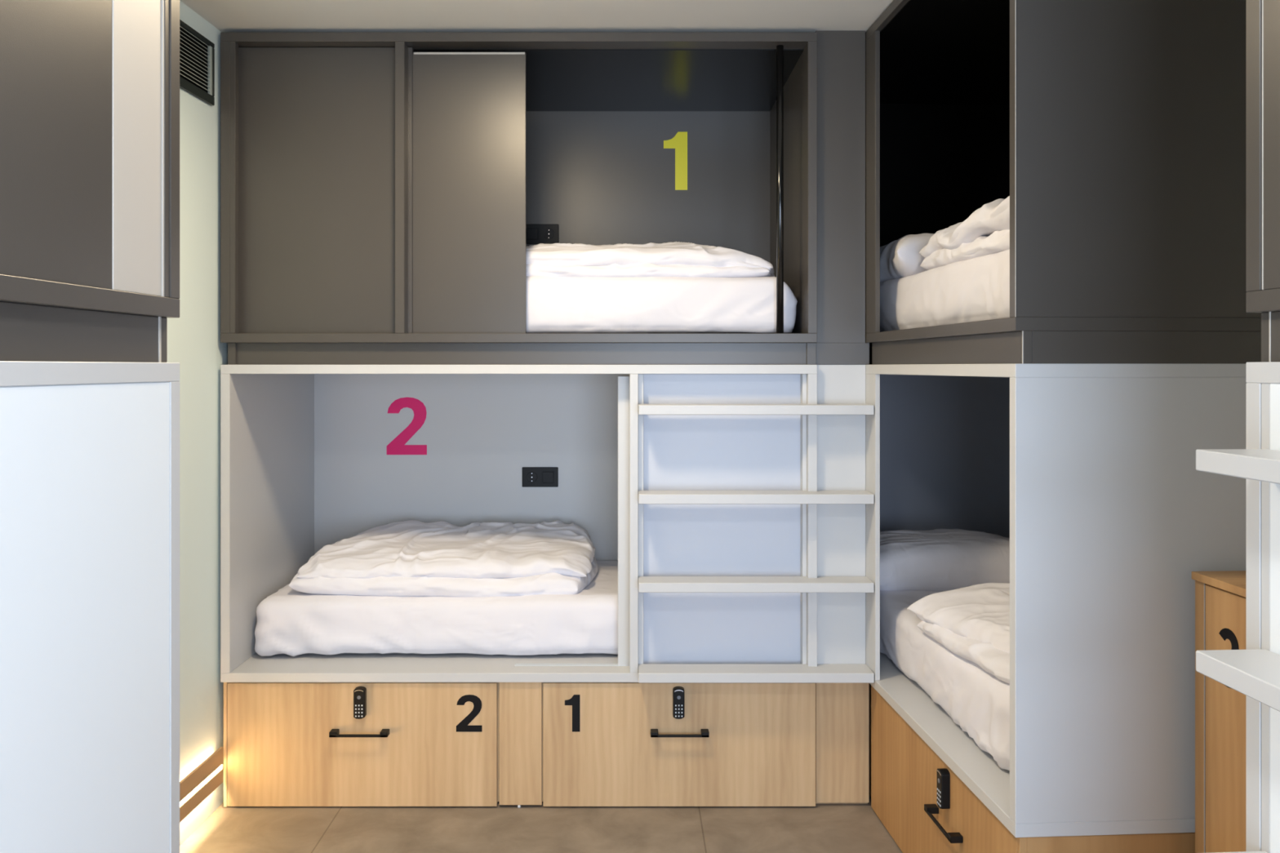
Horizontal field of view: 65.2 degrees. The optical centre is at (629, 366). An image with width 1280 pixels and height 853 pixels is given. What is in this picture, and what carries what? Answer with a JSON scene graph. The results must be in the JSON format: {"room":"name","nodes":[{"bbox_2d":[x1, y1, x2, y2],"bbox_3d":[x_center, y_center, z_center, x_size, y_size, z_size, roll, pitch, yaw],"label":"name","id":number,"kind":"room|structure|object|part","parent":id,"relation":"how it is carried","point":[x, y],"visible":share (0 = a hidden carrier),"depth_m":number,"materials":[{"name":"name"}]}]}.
{"room":"dormitory","nodes":[
{"label":"dormitory","id":0,"kind":"room"},
{"bbox_2d":[166,0,227,845],"bbox_3d":[-1.568,0.179,0.953,0.131,2.697,6.999,0,0,2],"label":"wall","id":1,"kind":"structure","parent":0,"point":[193,338],"depth_m":3.33,"materials":[{"name":"white paint"}]},
{"bbox_2d":[179,19,214,105],"bbox_3d":[-1.427,-0.995,3.169,0.014,0.211,0.478,0,0,2],"label":"air vent","id":2,"kind":"object","parent":1,"relation":"in","point":[197,52],"visible":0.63,"depth_m":3.29,"materials":[{"name":"black metal"}]},
{"bbox_3d":[-1.418,-1.002,3.385,0.010,0.165,0.014,0,0,2],"label":"frame","id":3,"kind":"part","parent":2,"relation":"part of","materials":[{"name":"white metal"}]},
{"bbox_2d":[179,764,222,806],"bbox_3d":[-1.441,1.365,2.593,0.030,0.077,1.686,0,0,2],"label":"strip light","id":4,"kind":"object","parent":1,"relation":"attached to","point":[220,768],"visible":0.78,"depth_m":3.27,"materials":[{"name":"white plastic"}]},
{"bbox_2d":[179,746,222,822],"bbox_3d":[-1.430,1.367,2.594,0.010,0.122,1.688,0,0,2],"label":"trim","id":5,"kind":"structure","parent":1,"relation":"attached to","point":[190,782],"depth_m":3.27,"materials":[{"name":"brown wood"}]},
{"bbox_2d":[179,0,893,31],"bbox_3d":[0.100,-1.194,1.400,6.200,0.050,7.200,0,0,0],"label":"ceiling","id":6,"kind":"structure","parent":0,"point":[226,15],"depth_m":3.33,"materials":[{"name":"white paint"}]},
{"bbox_2d":[179,795,902,852],"bbox_3d":[0.100,1.553,1.400,6.200,0.050,7.200,0,0,0],"label":"floor","id":7,"kind":"structure","parent":0,"point":[820,828],"depth_m":3.28,"materials":[{"name":"brown tile"}]},
{"bbox_2d":[223,682,815,808],"bbox_3d":[-0.377,1.309,3.888,2.052,0.438,0.924,0,0,0],"label":"drawer base","id":8,"kind":"object","parent":7,"relation":"on","point":[286,744],"visible":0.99,"depth_m":3.46,"materials":[{"name":"brown wood"}]},
{"bbox_3d":[-0.928,1.262,3.443,0.200,0.018,0.034,0,0,0],"label":"handle","id":9,"kind":"part","parent":8,"relation":"part of","materials":[{"name":"black metal"}]},
{"bbox_3d":[-0.924,1.308,3.469,0.932,0.427,0.018,0,0,0],"label":"drawer","id":10,"kind":"part","parent":8,"relation":"part of","materials":[{"name":"brown wood"}]},
{"bbox_2d":[220,364,817,682],"bbox_3d":[-0.380,0.541,3.922,2.058,1.096,0.944,0,0,0],"label":"pod","id":11,"kind":"object","parent":8,"relation":"on","point":[313,457],"visible":0.8,"depth_m":3.54,"materials":[{"name":"grey laminate"}]},
{"bbox_3d":[-1.393,0.541,3.914,0.032,1.032,0.928,0,0,0],"label":"panel","id":12,"kind":"part","parent":11,"relation":"part of","materials":[{"name":"grey laminate"}]},
{"bbox_3d":[-0.380,1.073,3.914,2.058,0.032,0.928,0,0,0],"label":"floor panel","id":13,"kind":"part","parent":11,"relation":"part of","materials":[{"name":"grey laminate"}]},
{"bbox_2d":[254,560,617,656],"bbox_3d":[-0.373,0.944,3.988,1.993,0.226,0.801,0,0,0],"label":"mattress","id":14,"kind":"object","parent":11,"relation":"in","point":[291,622],"visible":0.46,"depth_m":3.61,"materials":[{"name":"white fabric"}]},
{"bbox_2d":[288,520,598,596],"bbox_3d":[-0.683,0.749,3.976,1.125,0.199,0.701,0,0,0],"label":"duvet","id":15,"kind":"object","parent":14,"relation":"on","point":[412,557],"visible":0.99,"depth_m":3.71,"materials":[{"name":"white fabric"}]},
{"bbox_3d":[-0.380,0.541,4.386,2.058,1.096,0.016,0,0,0],"label":"panel","id":16,"kind":"part","parent":11,"relation":"part of","materials":[{"name":"grey laminate"}]},
{"bbox_2d":[220,31,817,364],"bbox_3d":[-0.380,-0.581,3.922,2.058,1.147,0.944,0,0,0],"label":"pod","id":17,"kind":"object","parent":11,"relation":"on","point":[380,192],"visible":0.98,"depth_m":3.51,"materials":[{"name":"laminate"}]},
{"bbox_3d":[-1.393,-0.619,3.914,0.032,1.007,0.928,0,0,0],"label":"panel","id":18,"kind":"part","parent":17,"relation":"part of","materials":[{"name":"laminate"}]},
{"bbox_3d":[-1.068,-0.618,3.517,0.616,1.005,0.018,0,0,0],"label":"sliding door","id":19,"kind":"part","parent":17,"relation":"part of","materials":[{"name":"laminate"}]},
{"bbox_3d":[-0.567,-0.607,3.501,0.411,0.983,0.014,0,0,0],"label":"sliding door","id":20,"kind":"part","parent":17,"relation":"part of","materials":[{"name":"laminate"}]},
{"bbox_3d":[-0.558,-1.095,3.493,0.388,0.007,0.002,0,0,0],"label":"door edge trim","id":21,"kind":"part","parent":17,"relation":"part of","materials":[{"name":"silver metal"}]},
{"bbox_3d":[-0.380,-1.138,3.914,2.058,0.032,0.928,0,0,0],"label":"panel","id":22,"kind":"part","parent":17,"relation":"part of","materials":[{"name":"laminate"}]},
{"bbox_3d":[-0.380,-0.099,3.914,2.058,0.032,0.928,0,0,0],"label":"floor panel","id":23,"kind":"part","parent":17,"relation":"part of","materials":[{"name":"laminate"}]},
{"bbox_2d":[526,224,559,244],"bbox_3d":[-0.386,-0.580,4.371,0.157,0.086,0.014,0,0,0],"label":"power outlet","id":24,"kind":"object","parent":17,"relation":"attached to","point":[535,233],"visible":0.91,"depth_m":4.37,"materials":[{"name":"black plastic"}]},
{"bbox_3d":[-0.380,-0.619,4.386,2.058,1.071,0.016,0,0,0],"label":"panel","id":25,"kind":"part","parent":17,"relation":"part of","materials":[{"name":"laminate"}]},
{"bbox_2d":[526,275,797,333],"bbox_3d":[-0.370,-0.221,3.952,1.953,0.212,0.832,0,0,0],"label":"mattress","id":26,"kind":"object","parent":17,"relation":"on","point":[554,304],"visible":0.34,"depth_m":3.55,"materials":[{"name":"white fabric"}]},
{"bbox_2d":[526,241,774,277],"bbox_3d":[-0.114,-0.392,3.913,1.351,0.160,0.715,0,0,0],"label":"duvet","id":27,"kind":"object","parent":26,"relation":"on","point":[675,259],"visible":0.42,"depth_m":3.59,"materials":[{"name":"white fabric"}]},
{"bbox_3d":[0.528,-0.619,3.500,0.025,1.007,0.025,0,0,0],"label":"guard post","id":28,"kind":"part","parent":17,"relation":"part of","materials":[{"name":"black metal"}]},
{"bbox_3d":[0.633,-0.619,3.914,0.032,1.007,0.928,0,0,0],"label":"panel","id":29,"kind":"part","parent":17,"relation":"part of","materials":[{"name":"laminate"}]},
{"bbox_3d":[-0.380,0.009,3.914,2.058,0.032,0.928,0,0,0],"label":"panel","id":30,"kind":"part","parent":11,"relation":"part of","materials":[{"name":"grey laminate"}]},
{"bbox_2d":[522,466,558,487],"bbox_3d":[-0.389,0.483,4.371,0.157,0.086,0.014,0,0,0],"label":"power outlet","id":31,"kind":"object","parent":11,"relation":"attached to","point":[532,477],"visible":1,"depth_m":4.37,"materials":[{"name":"black plastic"}]},
{"bbox_3d":[0.280,0.545,3.545,0.640,1.022,0.018,0,0,0],"label":"sliding door","id":32,"kind":"part","parent":11,"relation":"part of","materials":[{"name":"grey laminate"}]},
{"bbox_2d":[638,404,874,683],"bbox_3d":[0.429,0.598,3.426,0.794,0.938,0.108,0,0,0],"label":"ladder","id":33,"kind":"object","parent":11,"relation":"attached to","point":[647,673],"visible":1,"depth_m":3.37,"materials":[{"name":"grey laminate"}]},
{"bbox_3d":[0.633,0.541,3.914,0.032,1.032,0.928,0,0,0],"label":"panel","id":34,"kind":"part","parent":11,"relation":"part of","materials":[{"name":"grey laminate"}]},
{"bbox_3d":[0.174,1.308,3.469,0.943,0.427,0.018,0,0,0],"label":"drawer","id":35,"kind":"part","parent":8,"relation":"part of","materials":[{"name":"brown wood"}]},
{"bbox_3d":[0.174,1.262,3.443,0.200,0.018,0.034,0,0,0],"label":"handle","id":36,"kind":"part","parent":8,"relation":"part of","materials":[{"name":"black metal"}]},
{"bbox_2d":[815,683,869,804],"bbox_3d":[0.742,1.309,3.493,0.184,0.439,0.034,0,0,0],"label":"filler panel","id":37,"kind":"object","parent":7,"relation":"on","point":[842,709],"visible":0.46,"depth_m":3.48,"materials":[{"name":"brown wood"}]},
{"bbox_2d":[817,364,865,664],"bbox_3d":[0.736,0.531,3.489,0.173,1.076,0.018,0,0,0],"label":"filler panel","id":38,"kind":"object","parent":37,"relation":"on","point":[841,438],"visible":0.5,"depth_m":3.48,"materials":[{"name":"grey laminate"}]},
{"bbox_2d":[815,30,869,364],"bbox_3d":[0.743,-0.588,3.487,0.186,1.162,0.018,0,0,0],"label":"filler panel","id":39,"kind":"object","parent":38,"relation":"on","point":[841,54],"visible":0.93,"depth_m":3.48,"materials":[{"name":"laminate"}]},
{"bbox_2d":[869,684,1195,852],"bbox_3d":[1.289,1.309,3.289,0.952,0.438,1.896,0,0,-3],"label":"drawer base","id":40,"kind":"object","parent":7,"relation":"on","point":[923,805],"visible":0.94,"depth_m":2.87,"materials":[{"name":"brown wood"}]},
{"bbox_3d":[0.862,1.254,2.748,0.034,0.018,0.200,0,0,-3],"label":"handle","id":41,"kind":"part","parent":40,"relation":"part of","materials":[{"name":"black metal"}]},
{"bbox_3d":[0.879,1.308,2.894,0.017,0.429,1.127,0,0,-3],"label":"drawer","id":42,"kind":"part","parent":40,"relation":"part of","materials":[{"name":"brown wood"}]},
{"bbox_2d":[865,363,1246,837],"bbox_3d":[1.315,0.541,3.339,0.966,1.096,2.000,0,0,-3],"label":"pod","id":43,"kind":"object","parent":40,"relation":"on","point":[1097,491],"visible":0.67,"depth_m":2.33,"materials":[{"name":"grey laminate"}]},
{"bbox_2d":[880,590,1009,770],"bbox_3d":[1.330,0.943,3.341,0.849,0.229,1.933,0,0,-3],"label":"mattress","id":44,"kind":"object","parent":43,"relation":"in","point":[976,700],"visible":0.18,"depth_m":2.95,"materials":[{"name":"white fabric"}]},
{"bbox_2d":[880,528,1009,591],"bbox_3d":[1.223,0.746,3.915,0.754,0.193,0.476,0,0,-3],"label":"pillow","id":45,"kind":"object","parent":44,"relation":"on","point":[936,559],"visible":0.61,"depth_m":3.73,"materials":[{"name":"white fabric"}]},
{"bbox_2d":[906,582,1009,684],"bbox_3d":[1.324,0.758,2.863,0.790,0.177,0.879,0,0,-3],"label":"duvet","id":46,"kind":"object","parent":44,"relation":"on","point":[972,622],"visible":0.32,"depth_m":2.95,"materials":[{"name":"white fabric"}]},
{"bbox_3d":[1.307,1.073,3.339,0.950,0.032,2.000,0,0,-3],"label":"floor panel","id":47,"kind":"part","parent":43,"relation":"part of","materials":[{"name":"grey laminate"}]},
{"bbox_3d":[1.307,0.009,3.339,0.950,0.032,2.000,0,0,-3],"label":"panel","id":48,"kind":"part","parent":43,"relation":"part of","materials":[{"name":"grey laminate"}]},
{"bbox_2d":[865,0,1262,364],"bbox_3d":[1.315,-0.586,3.339,0.966,1.158,2.001,0,0,-3],"label":"pod","id":49,"kind":"object","parent":43,"relation":"on","point":[1113,131],"visible":0.74,"depth_m":2.34,"materials":[{"name":"laminate"}]},
{"bbox_3d":[1.307,-1.149,3.339,0.950,0.032,2.000,0,0,-3],"label":"panel","id":50,"kind":"part","parent":49,"relation":"part of","materials":[{"name":"laminate"}]},
{"bbox_2d":[880,248,1009,332],"bbox_3d":[1.331,-0.215,3.341,0.842,0.200,1.926,0,0,-3],"label":"mattress","id":51,"kind":"object","parent":49,"relation":"on","point":[975,289],"visible":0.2,"depth_m":2.94,"materials":[{"name":"white fabric"}]},
{"bbox_2d":[880,233,934,282],"bbox_3d":[1.216,-0.393,3.614,0.694,0.178,0.555,0,0,-3],"label":"pillow","id":52,"kind":"object","parent":51,"relation":"on","point":[900,258],"visible":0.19,"depth_m":3.37,"materials":[{"name":"white fabric"}]},
{"bbox_2d":[919,195,1009,270],"bbox_3d":[1.313,-0.393,2.873,0.771,0.186,0.910,0,0,-3],"label":"duvet","id":53,"kind":"object","parent":51,"relation":"on","point":[986,231],"visible":0.15,"depth_m":2.79,"materials":[{"name":"white fabric"}]},
{"bbox_3d":[1.307,-0.099,3.339,0.950,0.032,2.000,0,0,-3],"label":"floor panel","id":54,"kind":"part","parent":49,"relation":"part of","materials":[{"name":"laminate"}]},
{"bbox_3d":[1.366,-0.624,2.357,0.950,1.018,0.032,0,0,-3],"label":"panel","id":55,"kind":"part","parent":49,"relation":"part of","materials":[{"name":"laminate"}]},
{"bbox_3d":[1.366,0.541,2.357,0.950,1.032,0.032,0,0,-3],"label":"panel","id":56,"kind":"part","parent":43,"relation":"part of","materials":[{"name":"grey laminate"}]},
{"bbox_2d":[1191,570,1245,852],"bbox_3d":[1.563,0.999,1.983,0.506,1.058,0.660,0,0,-3],"label":"base cabinet","id":57,"kind":"object","parent":7,"relation":"on","point":[1220,596],"visible":0.46,"depth_m":2.21,"materials":[{"name":"brown wood"}]},
{"bbox_3d":[1.467,1.309,0.537,0.886,0.438,2.056,0,0,-3],"label":"drawer base","id":58,"kind":"object","parent":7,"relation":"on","visible":0},
{"bbox_2d":[1245,361,1279,852],"bbox_3d":[1.483,0.541,0.540,0.946,1.096,2.060,0,0,-3],"label":"pod","id":59,"kind":"object","parent":58,"relation":"on","point":[1262,379],"visible":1,"depth_m":1.51,"materials":[{"name":"grey laminate"}]},
{"bbox_2d":[1195,448,1279,852],"bbox_3d":[0.921,0.589,1.095,0.109,0.932,0.796,0,0,-3],"label":"ladder","id":60,"kind":"object","parent":59,"relation":"attached to","point":[1254,673],"visible":1,"depth_m":1.41,"materials":[{"name":"grey laminate"}]},
{"bbox_3d":[1.414,0.541,1.552,0.930,1.032,0.032,0,0,-3],"label":"panel","id":61,"kind":"part","parent":59,"relation":"part of","materials":[{"name":"grey laminate"}]},
{"bbox_2d":[1245,0,1279,361],"bbox_3d":[1.483,-0.586,0.540,0.946,1.158,2.060,0,0,-3],"label":"pod","id":62,"kind":"object","parent":59,"relation":"on","point":[1262,16],"visible":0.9,"depth_m":1.51,"materials":[{"name":"laminate"}]},
{"bbox_3d":[1.414,-0.624,1.552,0.930,1.018,0.032,0,0,-3],"label":"panel","id":63,"kind":"part","parent":62,"relation":"part of","materials":[{"name":"laminate"}]},
{"bbox_3d":[1.475,-0.099,0.540,0.930,0.032,2.060,0,0,-3],"label":"floor panel","id":64,"kind":"part","parent":62,"relation":"part of","materials":[{"name":"laminate"}]},
{"bbox_3d":[0.994,-0.623,0.974,0.018,1.016,1.064,0,0,-3],"label":"sliding door","id":65,"kind":"part","parent":62,"relation":"part of","materials":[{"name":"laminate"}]},
{"bbox_3d":[1.475,0.009,0.540,0.930,0.032,2.060,0,0,-3],"label":"panel","id":66,"kind":"part","parent":59,"relation":"part of","materials":[{"name":"grey laminate"}]},
{"bbox_3d":[-1.132,1.474,0.681,0.656,0.108,2.056,0,0,2],"label":"drawer base","id":67,"kind":"object","parent":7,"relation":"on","visible":0},
{"bbox_2d":[0,360,179,852],"bbox_3d":[-1.138,0.706,0.683,0.676,1.426,2.060,0,0,2],"label":"pod","id":68,"kind":"object","parent":67,"relation":"on","point":[90,451],"visible":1,"depth_m":1.43,"materials":[{"name":"grey laminate"}]},
{"bbox_2d":[0,0,179,362],"bbox_3d":[-1.138,-0.586,0.683,0.676,1.158,2.060,0,0,2],"label":"pod","id":69,"kind":"object","parent":68,"relation":"on","point":[90,89],"visible":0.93,"depth_m":1.44,"materials":[{"name":"laminate"}]},
{"bbox_3d":[-0.802,-0.624,1.002,0.016,1.018,1.002,0,0,2],"label":"sliding door","id":70,"kind":"part","parent":69,"relation":"part of","materials":[{"name":"laminate"}]},
{"bbox_3d":[-1.130,-0.099,0.683,0.660,0.032,2.060,0,0,2],"label":"floor panel","id":71,"kind":"part","parent":69,"relation":"part of","materials":[{"name":"laminate"}]},
{"bbox_3d":[-0.780,-0.624,1.576,0.015,1.018,0.145,0,0,2],"label":"sliding door","id":72,"kind":"part","parent":69,"relation":"part of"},
{"bbox_3d":[-1.093,-0.624,1.696,0.660,1.018,0.032,0,0,2],"label":"panel","id":73,"kind":"part","parent":69,"relation":"part of","materials":[{"name":"laminate"}]},
{"bbox_3d":[-1.130,0.009,0.683,0.660,0.032,2.060,0,0,2],"label":"panel","id":74,"kind":"part","parent":68,"relation":"part of","materials":[{"name":"grey laminate"}]},
{"bbox_3d":[-1.093,0.706,1.696,0.660,1.362,0.032,0,0,2],"label":"panel","id":75,"kind":"part","parent":68,"relation":"part of","materials":[{"name":"grey laminate"}]}
]}

